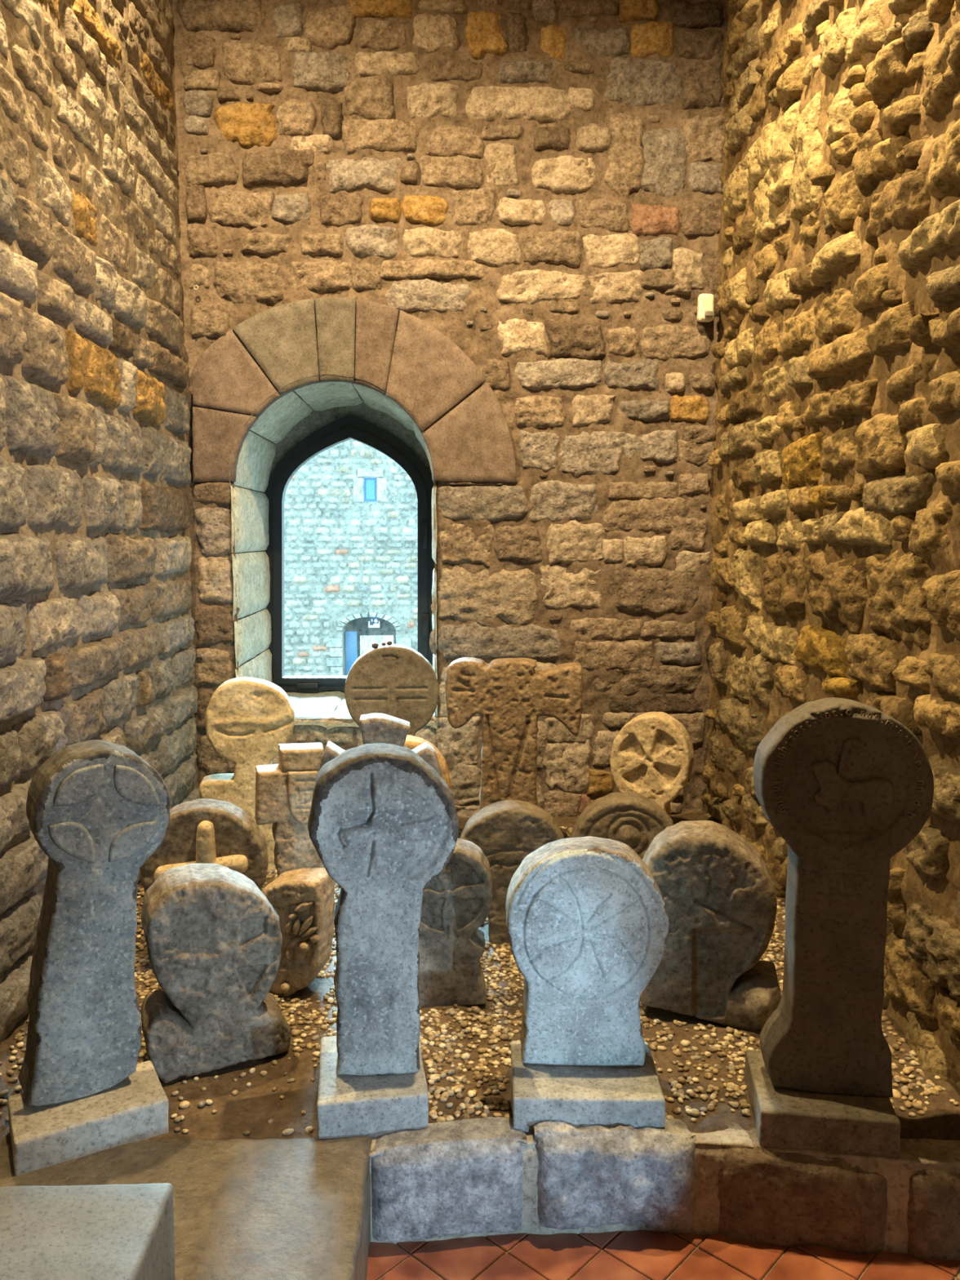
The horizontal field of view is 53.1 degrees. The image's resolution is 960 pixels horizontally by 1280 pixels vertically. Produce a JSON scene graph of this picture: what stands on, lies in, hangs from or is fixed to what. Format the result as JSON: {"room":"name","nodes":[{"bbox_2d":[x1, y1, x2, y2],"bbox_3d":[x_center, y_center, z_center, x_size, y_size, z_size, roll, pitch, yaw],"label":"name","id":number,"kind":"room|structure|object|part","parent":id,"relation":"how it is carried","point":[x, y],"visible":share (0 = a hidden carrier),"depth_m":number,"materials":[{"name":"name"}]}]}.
{"room":"museum gallery","nodes":[
{"label":"museum gallery","id":0,"kind":"room"},
{"bbox_2d":[0,0,199,1044],"bbox_3d":[-1.181,-0.723,0.644,0.083,4.500,7.520,0,6,-2],"label":"wall","id":1,"kind":"structure","parent":0,"point":[97,629],"depth_m":3.11,"materials":[{"name":"beige stone"}]},
{"bbox_2d":[172,0,728,817],"bbox_3d":[-0.139,-0.184,4.965,3.225,6.500,1.005,0,6,-2],"label":"wall","id":2,"kind":"structure","parent":0,"point":[491,228],"depth_m":4.35,"materials":[{"name":"brown stone"}]},
{"bbox_2d":[264,402,434,692],"bbox_3d":[-0.703,-0.505,5.305,1.000,1.646,0.160,0,6,-2],"label":"window","id":3,"kind":"structure","parent":2,"relation":"in","point":[318,432],"depth_m":5.23,"materials":[{"name":"metal"}]},
{"bbox_2d":[366,1229,959,1279],"bbox_3d":[0.051,1.634,-0.174,2.425,0.015,5.300,0,6,-2],"label":"floor","id":4,"kind":"structure","parent":0,"point":[634,1255],"depth_m":2.13,"materials":[{"name":"tile"}]},
{"bbox_2d":[0,1136,372,1279],"bbox_3d":[-0.721,1.335,1.552,0.996,0.242,1.358,0,6,-2],"label":"ledge","id":5,"kind":"object","parent":4,"relation":"on","point":[271,1208],"visible":0.7,"depth_m":2.03,"materials":[{"name":"beige stone"}]},
{"bbox_2d":[0,1182,175,1279],"bbox_3d":[-0.847,1.104,1.346,0.666,0.289,0.623,0,6,-2],"label":"plinth","id":6,"kind":"object","parent":5,"relation":"on","point":[99,1232],"visible":1,"depth_m":1.54,"materials":[{"name":"stone"}]},
{"bbox_2d":[369,1116,959,1260],"bbox_3d":[0.465,1.248,2.221,1.475,0.261,0.175,0,6,2],"label":"kerb","id":7,"kind":"object","parent":4,"relation":"on","point":[484,1176],"visible":0.91,"depth_m":2.18,"materials":[{"name":"stone"}]},
{"bbox_2d":[0,807,959,1144],"bbox_3d":[-0.078,0.998,3.376,2.465,0.142,2.540,0,6,-2],"label":"gravel bed","id":8,"kind":"object","parent":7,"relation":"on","point":[700,1064],"visible":0.2,"depth_m":2.49,"materials":[{"name":"gravel"}]},
{"bbox_2d":[7,739,170,1175],"bbox_3d":[-0.904,0.704,2.232,0.377,0.909,0.259,-4,7,-30],"label":"disc stele","id":9,"kind":"object","parent":8,"relation":"on","point":[98,811],"visible":1,"depth_m":2.20,"materials":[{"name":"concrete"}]},
{"bbox_2d":[140,798,268,893],"bbox_3d":[-0.882,0.793,3.091,0.397,0.539,0.189,-1,6,-10],"label":"disc stele","id":10,"kind":"object","parent":8,"relation":"on","point":[202,830],"visible":0.51,"depth_m":3.03,"materials":[{"name":"stone"}]},
{"bbox_2d":[140,862,291,1083],"bbox_3d":[-0.699,0.859,2.537,0.372,0.518,0.189,-3,7,-23],"label":"disc stele","id":11,"kind":"object","parent":8,"relation":"on","point":[214,940],"visible":1,"depth_m":2.46,"materials":[{"name":"grey stone"}]},
{"bbox_2d":[199,676,295,871],"bbox_3d":[-0.925,0.562,3.920,0.439,0.820,0.150,-1,6,-10],"label":"gravestone","id":12,"kind":"object","parent":8,"relation":"on","point":[246,718],"visible":0.48,"depth_m":3.84,"materials":[{"name":"stone"}]},
{"bbox_2d":[254,742,324,876],"bbox_3d":[-0.621,0.703,3.379,0.323,0.673,0.136,-2,6,-16],"label":"stone cross","id":13,"kind":"object","parent":8,"relation":"on","point":[284,790],"visible":0.48,"depth_m":3.30,"materials":[{"name":"beige stone"}]},
{"bbox_2d":[262,867,334,997],"bbox_3d":[-0.566,0.891,2.925,0.226,0.377,0.162,1,6,13],"label":"carved block","id":14,"kind":"object","parent":8,"relation":"on","point":[303,900],"visible":0.88,"depth_m":2.87,"materials":[{"name":"beige stone"}]},
{"bbox_2d":[320,712,441,777],"bbox_3d":[-0.317,0.654,3.113,0.389,0.833,0.116,0,6,-4],"label":"cross","id":15,"kind":"object","parent":8,"relation":"on","point":[375,727],"visible":0.14,"depth_m":3.02,"materials":[{"name":"grey stone"}]},
{"bbox_2d":[307,742,458,1138],"bbox_3d":[-0.232,0.700,2.336,0.357,0.895,0.306,-1,6,-9],"label":"disc stele","id":16,"kind":"object","parent":8,"relation":"on","point":[383,823],"visible":1,"depth_m":2.26,"materials":[{"name":"stone"}]},
{"bbox_2d":[344,644,439,736],"bbox_3d":[-0.376,0.482,4.145,0.400,0.923,0.125,-1,6,-5],"label":"disc stele","id":17,"kind":"object","parent":8,"relation":"on","point":[394,680],"visible":0.43,"depth_m":4.05,"materials":[{"name":"beige stone"}]},
{"bbox_2d":[403,734,451,789],"bbox_3d":[-0.279,0.686,3.566,0.345,0.660,0.125,0,6,-2],"label":"disc stele","id":18,"kind":"object","parent":8,"relation":"on","point":[411,742],"visible":0.09,"depth_m":3.50,"materials":[{"name":"beige stone"}]},
{"bbox_2d":[417,838,492,1007],"bbox_3d":[-0.098,0.838,2.849,0.269,0.488,0.126,0,6,1],"label":"disc stele","id":19,"kind":"object","parent":8,"relation":"on","point":[456,902],"visible":0.77,"depth_m":2.80,"materials":[{"name":"grey stone"}]},
{"bbox_2d":[459,800,564,943],"bbox_3d":[0.110,0.804,3.295,0.371,0.496,0.138,0,6,0],"label":"disc stele","id":20,"kind":"object","parent":8,"relation":"on","point":[506,832],"visible":0.44,"depth_m":3.22,"materials":[{"name":"brown stone"}]},
{"bbox_2d":[444,657,583,809],"bbox_3d":[0.139,0.521,3.960,0.562,0.891,0.157,0,6,3],"label":"cross","id":21,"kind":"object","parent":8,"relation":"on","point":[510,695],"visible":0.72,"depth_m":3.86,"materials":[{"name":"beige stone"}]},
{"bbox_2d":[505,835,669,1132],"bbox_3d":[0.265,0.826,2.335,0.397,0.646,0.278,0,6,-2],"label":"disc stele","id":22,"kind":"object","parent":8,"relation":"on","point":[587,918],"visible":1,"depth_m":2.32,"materials":[{"name":"stone"}]},
{"bbox_2d":[570,791,673,859],"bbox_3d":[0.541,0.797,3.586,0.406,0.434,0.148,0,6,4],"label":"disc stele","id":23,"kind":"object","parent":8,"relation":"on","point":[633,820],"visible":0.43,"depth_m":3.52,"materials":[{"name":"beige stone"}]},
{"bbox_2d":[609,711,693,817],"bbox_3d":[0.768,0.628,4.302,0.360,0.613,0.136,2,7,22],"label":"disc stele","id":24,"kind":"object","parent":8,"relation":"on","point":[651,757],"visible":0.71,"depth_m":4.24,"materials":[{"name":"stone"}]},
{"bbox_2d":[640,820,781,1031],"bbox_3d":[0.650,0.817,2.747,0.406,0.572,0.208,1,6,12],"label":"disc stele","id":25,"kind":"object","parent":8,"relation":"on","point":[718,892],"visible":0.83,"depth_m":2.68,"materials":[{"name":"brown stone"}]},
{"bbox_2d":[744,697,933,1158],"bbox_3d":[0.833,0.647,2.247,0.381,1.019,0.274,1,6,7],"label":"disc stele","id":26,"kind":"object","parent":8,"relation":"on","point":[847,786],"visible":1,"depth_m":2.19,"materials":[{"name":"stone"}]},
{"bbox_2d":[700,0,959,1088],"bbox_3d":[1.215,-0.733,0.730,0.111,4.500,7.520,0,6,-2],"label":"wall","id":27,"kind":"structure","parent":0,"point":[834,571],"depth_m":2.93,"materials":[{"name":"beige stone"}]},
{"bbox_2d":[696,293,713,322],"bbox_3d":[1.019,-1.504,4.363,0.074,0.119,0.116,0,6,-2],"label":"sensor","id":28,"kind":"object","parent":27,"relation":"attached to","point":[704,301],"visible":1,"depth_m":4.33,"materials":[{"name":"beige plastic"}]},
{"label":"outside","id":29,"kind":"structure","parent":0,"visible":0},
{"label":"ground","id":30,"kind":"structure","parent":29,"visible":0},
{"bbox_2d":[284,439,417,675],"bbox_3d":[-2.556,-2.251,22.256,10.500,6.300,5.107,0,6,-2],"label":"building","id":31,"kind":"structure","parent":30,"relation":"on","point":[351,510],"depth_m":19.83,"materials":[{"name":"stone"}]},
{"bbox_3d":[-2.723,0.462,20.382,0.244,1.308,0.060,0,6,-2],"label":"door","id":32,"kind":"part","parent":31,"relation":"part of","materials":[{"name":"blue wood"}]},
{"bbox_3d":[-2.250,-3.089,19.745,0.180,0.393,0.001,0,6,-2],"label":"pane","id":33,"kind":"part","parent":31,"relation":"part of","materials":[{"name":"blue glass"}]},
{"bbox_2d":[368,617,379,627],"bbox_3d":[-2.195,-0.368,19.898,0.231,0.224,0.042,0,6,-2],"label":"sign","id":34,"kind":"object","parent":31,"relation":"attached to","point":[374,622],"visible":1,"depth_m":19.89,"materials":[{"name":"white"}]},
{"bbox_3d":[-2.188,-0.393,19.892,0.188,0.172,0.010,0,6,-2],"label":"plate","id":35,"kind":"part","parent":34,"relation":"part of","materials":[{"name":"metal"}]},
{"bbox_2d":[378,635,393,645],"bbox_3d":[-2.344,0.269,23.244,1.382,1.078,0.300,0,6,-2],"label":"parapet","id":36,"kind":"object","parent":30,"relation":"on","point":[388,637],"visible":0.02,"depth_m":23.07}
]}

